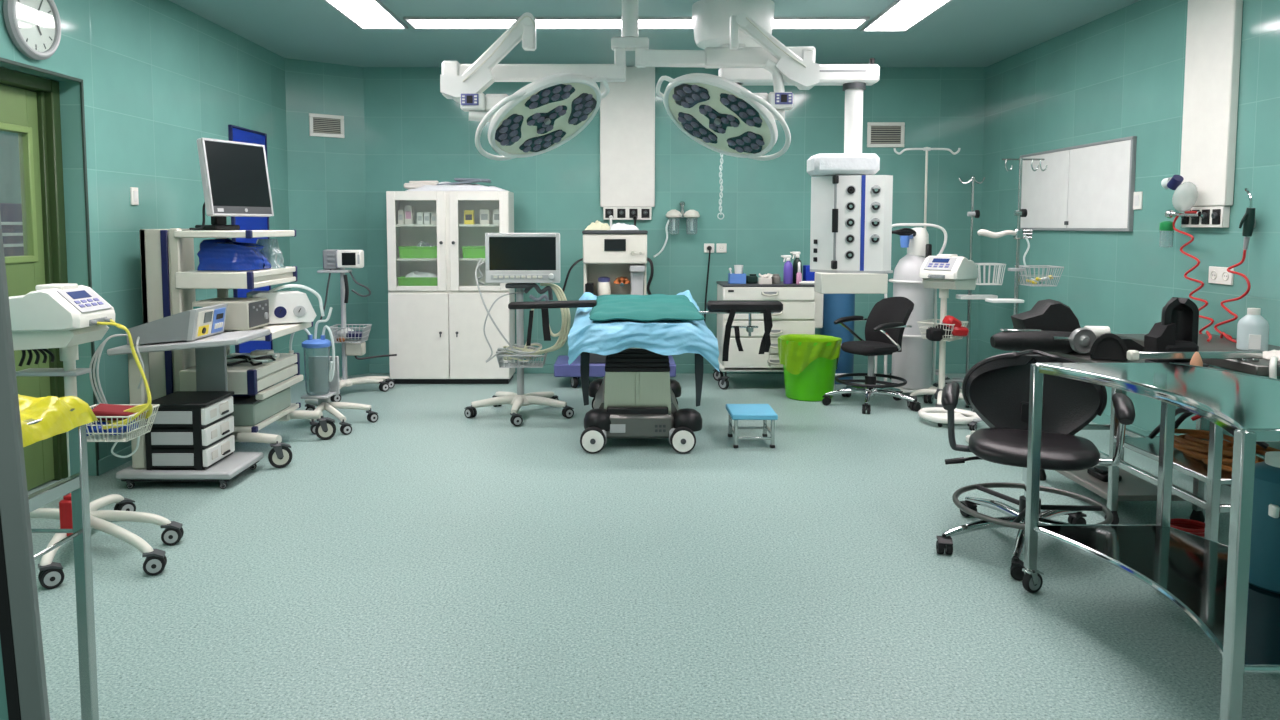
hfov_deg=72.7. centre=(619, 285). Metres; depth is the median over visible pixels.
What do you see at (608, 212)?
outlet
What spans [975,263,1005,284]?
wire basket
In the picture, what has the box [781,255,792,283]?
spray bottle
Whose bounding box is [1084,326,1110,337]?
roll
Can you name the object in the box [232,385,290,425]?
device
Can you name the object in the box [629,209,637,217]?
outlet
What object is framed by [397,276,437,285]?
storage basket
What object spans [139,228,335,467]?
equipment cart
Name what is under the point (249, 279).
shelf
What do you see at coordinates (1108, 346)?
support
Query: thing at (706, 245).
wall socket
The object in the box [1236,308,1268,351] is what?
bottle
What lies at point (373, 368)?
baseboard
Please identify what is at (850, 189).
outlet
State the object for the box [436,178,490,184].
pack
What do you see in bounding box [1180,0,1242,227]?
panel
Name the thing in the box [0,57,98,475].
trim
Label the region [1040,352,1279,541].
metal cart
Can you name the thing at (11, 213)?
shelf rack
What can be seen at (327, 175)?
wall
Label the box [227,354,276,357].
lead
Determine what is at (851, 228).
pendant
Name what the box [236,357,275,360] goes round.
lead
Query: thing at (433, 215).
carton
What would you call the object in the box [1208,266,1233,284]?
wall socket
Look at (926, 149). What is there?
stand
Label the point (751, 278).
box
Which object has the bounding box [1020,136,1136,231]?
whiteboard
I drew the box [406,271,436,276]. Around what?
folded cloth
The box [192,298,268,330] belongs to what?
device
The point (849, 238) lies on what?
outlet
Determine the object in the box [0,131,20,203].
wall
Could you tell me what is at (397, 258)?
shelf
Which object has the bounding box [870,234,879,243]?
outlet
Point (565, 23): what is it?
diffuser
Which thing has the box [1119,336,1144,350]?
block
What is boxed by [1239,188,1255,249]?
gun
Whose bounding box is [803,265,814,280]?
box
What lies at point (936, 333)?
black cuff
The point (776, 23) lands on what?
diffuser
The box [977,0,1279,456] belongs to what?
wall
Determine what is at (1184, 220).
outlet
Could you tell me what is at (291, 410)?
shelf
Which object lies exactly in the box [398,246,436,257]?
storage basket
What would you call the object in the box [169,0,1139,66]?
ceiling
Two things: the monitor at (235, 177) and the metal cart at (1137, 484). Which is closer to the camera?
the metal cart at (1137, 484)
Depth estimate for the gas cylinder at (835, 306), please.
7.96 m
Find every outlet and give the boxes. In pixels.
[605,209,612,217]
[617,209,625,217]
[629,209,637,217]
[641,209,649,217]
[845,201,855,210]
[845,218,854,227]
[845,234,854,243]
[845,250,854,259]
[846,185,855,194]
[870,201,880,210]
[870,218,879,227]
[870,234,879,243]
[871,185,880,194]
[1181,217,1188,223]
[1191,210,1199,223]
[1201,209,1209,223]
[1211,209,1220,223]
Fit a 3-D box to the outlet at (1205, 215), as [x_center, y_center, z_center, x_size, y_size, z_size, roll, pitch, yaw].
[3.465,-0.410,5.158,0.029,0.088,0.063,0,4,0]
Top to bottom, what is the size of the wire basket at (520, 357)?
0.098 m
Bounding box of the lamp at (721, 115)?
[440,0,819,160]
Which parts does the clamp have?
round knob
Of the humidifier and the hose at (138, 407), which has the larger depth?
the humidifier
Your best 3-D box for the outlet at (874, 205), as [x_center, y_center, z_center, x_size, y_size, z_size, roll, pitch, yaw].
[1.727,-0.538,5.875,0.068,0.068,0.022,1,4,9]
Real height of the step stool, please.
0.225 m
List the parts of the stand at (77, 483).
leg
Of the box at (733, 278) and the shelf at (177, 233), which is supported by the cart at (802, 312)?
the box at (733, 278)
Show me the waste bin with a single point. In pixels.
(809, 361)
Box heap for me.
[585,220,610,229]
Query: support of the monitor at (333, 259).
on the floor
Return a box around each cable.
[1148,408,1268,448]
[1175,413,1191,428]
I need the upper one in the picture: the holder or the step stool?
the holder
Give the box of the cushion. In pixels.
[1011,299,1080,331]
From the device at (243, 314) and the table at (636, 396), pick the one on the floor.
the table at (636, 396)
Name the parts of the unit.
panel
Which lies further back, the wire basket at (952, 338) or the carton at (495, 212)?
the carton at (495, 212)
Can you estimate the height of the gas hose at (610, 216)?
0.145 m
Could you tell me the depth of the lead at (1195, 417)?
3.94 m
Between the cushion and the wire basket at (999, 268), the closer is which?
the cushion
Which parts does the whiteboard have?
panel, panel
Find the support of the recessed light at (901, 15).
in the ceiling
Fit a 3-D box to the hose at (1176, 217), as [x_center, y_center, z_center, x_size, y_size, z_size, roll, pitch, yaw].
[3.369,-0.061,5.044,0.127,0.753,0.748,1,4,18]
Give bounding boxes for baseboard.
[98,375,293,475]
[369,364,974,373]
[1091,413,1158,435]
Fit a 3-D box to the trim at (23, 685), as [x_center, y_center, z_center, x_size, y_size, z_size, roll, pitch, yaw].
[-0.920,0.292,1.213,0.298,2.306,0.020,0,4,0]
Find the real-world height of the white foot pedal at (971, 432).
0.085 m
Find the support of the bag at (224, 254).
on the equipment cart at (170, 279)
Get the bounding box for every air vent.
[309,113,344,137]
[867,122,904,146]
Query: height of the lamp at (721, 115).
1.100 m
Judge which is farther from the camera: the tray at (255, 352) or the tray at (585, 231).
the tray at (585, 231)
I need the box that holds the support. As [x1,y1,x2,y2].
[1089,333,1127,360]
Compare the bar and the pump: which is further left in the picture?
the pump
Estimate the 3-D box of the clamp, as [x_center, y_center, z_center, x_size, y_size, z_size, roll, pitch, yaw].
[2.405,0.287,4.649,0.221,0.145,0.184,0,4,0]
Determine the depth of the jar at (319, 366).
6.44 m
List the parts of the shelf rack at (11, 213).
shelf, shelf, shelf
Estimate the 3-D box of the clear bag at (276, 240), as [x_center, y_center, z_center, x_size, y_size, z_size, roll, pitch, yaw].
[-2.323,-0.215,5.739,0.209,0.192,0.260,0,4,0]
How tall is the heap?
0.091 m
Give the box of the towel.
[1263,350,1279,360]
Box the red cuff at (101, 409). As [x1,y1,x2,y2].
[92,403,145,420]
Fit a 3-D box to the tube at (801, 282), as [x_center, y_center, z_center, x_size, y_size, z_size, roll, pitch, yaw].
[1.658,-0.028,7.665,0.155,0.032,0.032,0,4,0]
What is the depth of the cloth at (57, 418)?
2.23 m
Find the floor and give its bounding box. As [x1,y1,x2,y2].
[28,373,1279,719]
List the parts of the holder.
foot plate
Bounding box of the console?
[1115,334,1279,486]
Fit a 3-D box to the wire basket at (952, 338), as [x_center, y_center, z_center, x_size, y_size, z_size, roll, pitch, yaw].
[2.533,0.347,6.834,0.288,0.137,0.288,4,6,45]
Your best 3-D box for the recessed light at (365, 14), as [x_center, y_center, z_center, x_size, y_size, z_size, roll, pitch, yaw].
[-1.800,-1.793,4.074,0.360,0.022,5.180,0,4,0]
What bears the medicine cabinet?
on the floor
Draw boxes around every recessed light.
[323,0,407,28]
[403,17,869,28]
[860,0,952,31]
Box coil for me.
[1170,518,1204,537]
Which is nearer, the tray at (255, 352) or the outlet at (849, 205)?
the tray at (255, 352)
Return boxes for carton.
[398,210,404,223]
[404,206,413,223]
[417,212,423,223]
[424,212,430,223]
[431,213,436,223]
[464,210,474,223]
[480,210,489,223]
[493,210,498,223]
[758,273,772,283]
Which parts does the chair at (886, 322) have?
armrest, seat, backrest, armrest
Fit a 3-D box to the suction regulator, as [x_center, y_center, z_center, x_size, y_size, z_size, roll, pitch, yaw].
[0.536,-0.547,8.400,0.468,0.538,0.186,-1,4,-8]
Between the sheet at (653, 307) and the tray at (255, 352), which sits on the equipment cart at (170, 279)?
the tray at (255, 352)
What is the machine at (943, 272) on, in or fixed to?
on the floor
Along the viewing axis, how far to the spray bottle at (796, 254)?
7.83 m
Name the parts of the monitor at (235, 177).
cord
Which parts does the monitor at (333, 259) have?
shelf plate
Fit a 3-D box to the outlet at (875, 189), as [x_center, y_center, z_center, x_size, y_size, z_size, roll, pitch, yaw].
[1.727,-0.648,5.867,0.068,0.068,0.022,1,4,9]
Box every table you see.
[508,300,782,453]
[1022,362,1279,719]
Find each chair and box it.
[822,297,920,413]
[936,349,1135,580]
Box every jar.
[303,347,329,394]
[772,274,780,283]
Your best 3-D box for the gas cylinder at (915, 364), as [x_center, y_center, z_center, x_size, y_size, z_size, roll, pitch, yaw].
[2.524,0.197,7.513,0.619,1.475,0.433,0,4,0]
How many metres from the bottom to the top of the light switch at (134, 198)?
0.110 m
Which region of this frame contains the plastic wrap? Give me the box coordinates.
[610,223,638,229]
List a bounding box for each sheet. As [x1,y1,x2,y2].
[406,182,506,190]
[589,294,704,320]
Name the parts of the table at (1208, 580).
leg, shelf rail, leg, leg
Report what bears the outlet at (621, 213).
attached to the panel at (627, 113)
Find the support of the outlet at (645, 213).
attached to the panel at (627, 113)
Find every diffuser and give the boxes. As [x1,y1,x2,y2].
[409,20,561,27]
[561,20,692,27]
[773,20,863,27]
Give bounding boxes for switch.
[130,187,138,204]
[1087,466,1121,481]
[1133,192,1142,209]
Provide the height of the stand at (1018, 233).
1.921 m
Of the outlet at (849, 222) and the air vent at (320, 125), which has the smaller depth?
the outlet at (849, 222)
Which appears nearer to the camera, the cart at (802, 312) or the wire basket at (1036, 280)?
the wire basket at (1036, 280)
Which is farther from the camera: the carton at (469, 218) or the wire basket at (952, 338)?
the carton at (469, 218)
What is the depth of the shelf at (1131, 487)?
4.45 m
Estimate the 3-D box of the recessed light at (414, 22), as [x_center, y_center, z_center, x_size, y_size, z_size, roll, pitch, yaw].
[0.120,-1.963,6.499,3.400,0.022,0.320,0,4,0]
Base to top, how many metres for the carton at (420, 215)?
0.110 m
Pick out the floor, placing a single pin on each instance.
(426, 560)
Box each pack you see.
[404,181,438,188]
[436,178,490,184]
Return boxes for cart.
[107,329,270,488]
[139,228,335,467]
[713,281,822,389]
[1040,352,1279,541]
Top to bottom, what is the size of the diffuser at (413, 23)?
0.012 m
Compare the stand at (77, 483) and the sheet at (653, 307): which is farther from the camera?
the sheet at (653, 307)
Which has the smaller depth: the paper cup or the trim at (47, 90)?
the trim at (47, 90)
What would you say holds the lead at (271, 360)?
on the equipment cart at (170, 279)
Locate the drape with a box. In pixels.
[568,290,719,371]
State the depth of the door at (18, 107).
4.77 m
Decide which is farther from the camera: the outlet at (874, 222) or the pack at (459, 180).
the pack at (459, 180)
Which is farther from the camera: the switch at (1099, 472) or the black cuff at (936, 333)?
the black cuff at (936, 333)
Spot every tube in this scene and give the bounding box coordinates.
[111,436,139,457]
[799,281,814,284]
[1269,356,1277,378]
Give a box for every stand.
[23,408,98,719]
[890,147,960,383]
[933,176,1005,388]
[969,158,1063,430]
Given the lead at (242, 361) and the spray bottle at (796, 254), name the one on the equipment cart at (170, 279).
the lead at (242, 361)
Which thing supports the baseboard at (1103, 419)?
attached to the wall at (1120, 73)
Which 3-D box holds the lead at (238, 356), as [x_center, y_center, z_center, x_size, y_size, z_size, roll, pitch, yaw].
[-2.390,0.454,5.495,0.362,0.026,0.088,0,4,0]
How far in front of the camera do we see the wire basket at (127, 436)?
3.84 m
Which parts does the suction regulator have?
jar lid, jar lid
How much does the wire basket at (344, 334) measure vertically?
0.138 m
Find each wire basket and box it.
[86,404,159,441]
[329,324,371,342]
[496,353,546,367]
[917,319,967,340]
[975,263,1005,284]
[1015,265,1063,285]
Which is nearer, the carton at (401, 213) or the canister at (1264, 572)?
the canister at (1264, 572)
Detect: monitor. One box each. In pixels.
[189,138,273,229]
[317,249,396,401]
[464,233,573,425]
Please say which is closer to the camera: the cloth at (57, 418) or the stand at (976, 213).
the cloth at (57, 418)
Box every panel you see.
[600,67,654,219]
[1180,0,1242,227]
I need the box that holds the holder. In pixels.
[1144,297,1207,366]
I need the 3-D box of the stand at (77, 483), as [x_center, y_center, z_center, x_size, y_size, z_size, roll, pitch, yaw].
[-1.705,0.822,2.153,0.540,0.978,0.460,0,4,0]
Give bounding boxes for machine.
[9,283,183,588]
[554,230,675,387]
[907,254,977,411]
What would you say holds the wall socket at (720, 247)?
attached to the wall at (413, 132)
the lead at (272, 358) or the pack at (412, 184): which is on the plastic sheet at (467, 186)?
the pack at (412, 184)
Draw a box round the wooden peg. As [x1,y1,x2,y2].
[1190,352,1202,366]
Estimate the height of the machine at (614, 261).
1.410 m
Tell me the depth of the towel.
4.15 m
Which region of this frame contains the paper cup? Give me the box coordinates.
[734,265,742,273]
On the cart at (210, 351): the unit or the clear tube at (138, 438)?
the unit
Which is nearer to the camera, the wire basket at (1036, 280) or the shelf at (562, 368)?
the wire basket at (1036, 280)
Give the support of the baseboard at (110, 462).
attached to the wall at (160, 77)
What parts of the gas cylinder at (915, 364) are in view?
tank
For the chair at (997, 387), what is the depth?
4.02 m
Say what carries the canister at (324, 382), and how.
on the floor
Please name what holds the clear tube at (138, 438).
hanging from the machine at (63, 316)
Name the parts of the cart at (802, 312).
door, drawer, drawer, drawer, handle, drawer, handle, handle, drawer, handle, handle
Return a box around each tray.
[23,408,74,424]
[237,350,279,359]
[582,230,647,233]
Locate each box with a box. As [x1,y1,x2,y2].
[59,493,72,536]
[728,273,745,283]
[746,274,757,283]
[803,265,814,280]
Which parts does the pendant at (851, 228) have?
swing arm, plate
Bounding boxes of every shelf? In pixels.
[107,329,270,355]
[174,230,294,237]
[175,267,295,288]
[222,322,311,340]
[234,403,298,431]
[396,224,498,226]
[396,257,484,260]
[554,355,675,376]
[1038,526,1279,663]
[1055,460,1192,500]
[1114,437,1264,484]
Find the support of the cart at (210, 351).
on the floor
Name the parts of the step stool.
leg, leg, leg, leg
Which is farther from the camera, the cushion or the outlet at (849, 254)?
the outlet at (849, 254)
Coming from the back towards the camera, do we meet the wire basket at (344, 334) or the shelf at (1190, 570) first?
the wire basket at (344, 334)
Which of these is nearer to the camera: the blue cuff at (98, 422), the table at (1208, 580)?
the table at (1208, 580)
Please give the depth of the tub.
7.96 m
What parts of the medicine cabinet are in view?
door, door, door, door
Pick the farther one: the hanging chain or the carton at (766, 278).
the carton at (766, 278)
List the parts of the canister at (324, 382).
lid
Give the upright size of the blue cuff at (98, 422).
0.064 m
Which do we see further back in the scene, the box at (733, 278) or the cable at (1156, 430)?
the box at (733, 278)
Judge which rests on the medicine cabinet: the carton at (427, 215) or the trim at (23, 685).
the carton at (427, 215)
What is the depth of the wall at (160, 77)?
5.49 m
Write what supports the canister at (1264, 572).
on the table at (1208, 580)
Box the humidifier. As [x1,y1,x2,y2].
[1159,175,1201,247]
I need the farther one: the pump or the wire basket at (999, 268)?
the wire basket at (999, 268)
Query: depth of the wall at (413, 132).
8.45 m
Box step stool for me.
[726,404,777,447]
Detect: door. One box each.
[0,84,53,490]
[228,125,272,352]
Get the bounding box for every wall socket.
[704,243,713,252]
[716,243,726,252]
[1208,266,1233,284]
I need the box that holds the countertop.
[716,281,814,286]
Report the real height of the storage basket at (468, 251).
0.107 m
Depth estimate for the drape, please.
5.56 m
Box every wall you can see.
[0,0,291,475]
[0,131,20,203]
[285,58,368,380]
[363,67,985,363]
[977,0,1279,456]
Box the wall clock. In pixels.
[3,0,60,59]
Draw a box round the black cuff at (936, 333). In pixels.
[926,323,951,340]
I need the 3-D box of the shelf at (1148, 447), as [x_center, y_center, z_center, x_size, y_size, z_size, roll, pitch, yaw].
[2.625,0.773,3.884,0.450,0.025,0.700,0,4,0]
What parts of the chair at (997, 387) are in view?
armrest, seat, backrest, armrest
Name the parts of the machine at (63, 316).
shelf plate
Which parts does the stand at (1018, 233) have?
tray plate, clamp knob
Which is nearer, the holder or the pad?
the holder
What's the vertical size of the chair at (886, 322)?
0.876 m
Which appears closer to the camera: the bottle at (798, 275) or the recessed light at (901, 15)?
the recessed light at (901, 15)
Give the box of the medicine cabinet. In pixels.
[386,191,514,383]
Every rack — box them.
[0,203,23,256]
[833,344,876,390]
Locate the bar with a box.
[1127,350,1262,361]
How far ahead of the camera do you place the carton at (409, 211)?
8.00 m
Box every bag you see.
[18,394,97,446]
[197,238,270,270]
[256,239,285,268]
[942,315,968,336]
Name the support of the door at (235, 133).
in the wall at (160, 77)
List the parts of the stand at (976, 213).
clamp knob, shelf plate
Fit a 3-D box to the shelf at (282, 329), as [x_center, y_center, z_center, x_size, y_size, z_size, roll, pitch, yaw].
[-2.405,0.283,5.644,0.560,0.045,0.740,0,4,0]
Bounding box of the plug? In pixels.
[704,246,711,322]
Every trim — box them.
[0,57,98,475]
[0,67,67,479]
[0,215,49,719]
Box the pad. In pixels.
[990,329,1074,352]
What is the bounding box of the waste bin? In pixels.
[778,334,841,401]
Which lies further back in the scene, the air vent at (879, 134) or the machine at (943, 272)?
the air vent at (879, 134)
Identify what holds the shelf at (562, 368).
attached to the machine at (614, 261)
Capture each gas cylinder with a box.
[820,294,854,383]
[881,223,946,392]
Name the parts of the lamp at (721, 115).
control panel, spring arm, rail, rail, rail, rail, spring arm, control panel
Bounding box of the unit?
[89,304,227,430]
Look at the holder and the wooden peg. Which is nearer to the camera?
the wooden peg
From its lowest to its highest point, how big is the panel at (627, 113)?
1.463 m
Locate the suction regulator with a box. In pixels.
[653,201,699,257]
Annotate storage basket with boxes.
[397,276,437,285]
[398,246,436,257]
[462,246,484,257]
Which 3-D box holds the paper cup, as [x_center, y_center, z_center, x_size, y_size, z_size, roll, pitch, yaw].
[1.065,-0.107,7.812,0.084,0.160,0.083,0,4,0]
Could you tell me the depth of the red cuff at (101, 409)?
3.87 m
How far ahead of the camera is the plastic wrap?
7.80 m
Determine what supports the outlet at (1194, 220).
attached to the panel at (1214, 27)
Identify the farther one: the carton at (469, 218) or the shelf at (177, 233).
the carton at (469, 218)
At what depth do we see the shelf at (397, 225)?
7.91 m
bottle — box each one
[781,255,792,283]
[790,252,801,282]
[796,262,801,283]
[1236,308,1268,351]
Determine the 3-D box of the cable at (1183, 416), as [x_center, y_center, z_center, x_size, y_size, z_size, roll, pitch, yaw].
[2.643,0.613,3.901,0.124,0.263,0.519,0,4,6]
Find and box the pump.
[247,284,324,323]
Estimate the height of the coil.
0.050 m
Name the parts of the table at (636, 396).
rating plate, table frame, clamp rod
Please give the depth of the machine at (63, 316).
3.80 m
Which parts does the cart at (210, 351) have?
drawer unit, plate, panel, drawer, drawer, drawer, handle, handle, handle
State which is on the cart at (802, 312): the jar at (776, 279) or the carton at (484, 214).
the jar at (776, 279)
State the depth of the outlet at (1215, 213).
5.06 m
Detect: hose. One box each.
[97,322,152,427]
[609,215,612,226]
[1173,211,1213,341]
[1214,250,1250,342]
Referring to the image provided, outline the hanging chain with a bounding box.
[717,153,723,219]
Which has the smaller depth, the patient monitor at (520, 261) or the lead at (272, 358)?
the lead at (272, 358)
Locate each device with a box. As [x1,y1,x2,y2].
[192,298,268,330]
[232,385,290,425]
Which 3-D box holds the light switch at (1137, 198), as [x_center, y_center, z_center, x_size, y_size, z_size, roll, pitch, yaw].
[3.511,-0.579,5.904,0.018,0.120,0.090,0,4,0]
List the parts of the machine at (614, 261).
frame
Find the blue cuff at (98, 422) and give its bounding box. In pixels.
[86,420,138,435]
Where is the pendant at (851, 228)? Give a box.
[692,0,892,293]
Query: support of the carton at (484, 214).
on the medicine cabinet
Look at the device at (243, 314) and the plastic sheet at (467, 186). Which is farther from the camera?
the plastic sheet at (467, 186)
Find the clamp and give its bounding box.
[1052,328,1096,353]
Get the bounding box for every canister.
[289,307,377,434]
[1249,451,1279,593]
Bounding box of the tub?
[398,279,437,285]
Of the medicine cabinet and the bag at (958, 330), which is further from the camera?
the medicine cabinet
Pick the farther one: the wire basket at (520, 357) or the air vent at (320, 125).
the air vent at (320, 125)
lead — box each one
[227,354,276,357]
[227,355,271,360]
[227,359,267,361]
[227,359,272,362]
[227,360,261,365]
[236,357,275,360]
[1191,415,1200,420]
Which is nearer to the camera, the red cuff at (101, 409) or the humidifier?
the red cuff at (101, 409)
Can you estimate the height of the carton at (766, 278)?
0.094 m
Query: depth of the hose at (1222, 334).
4.84 m

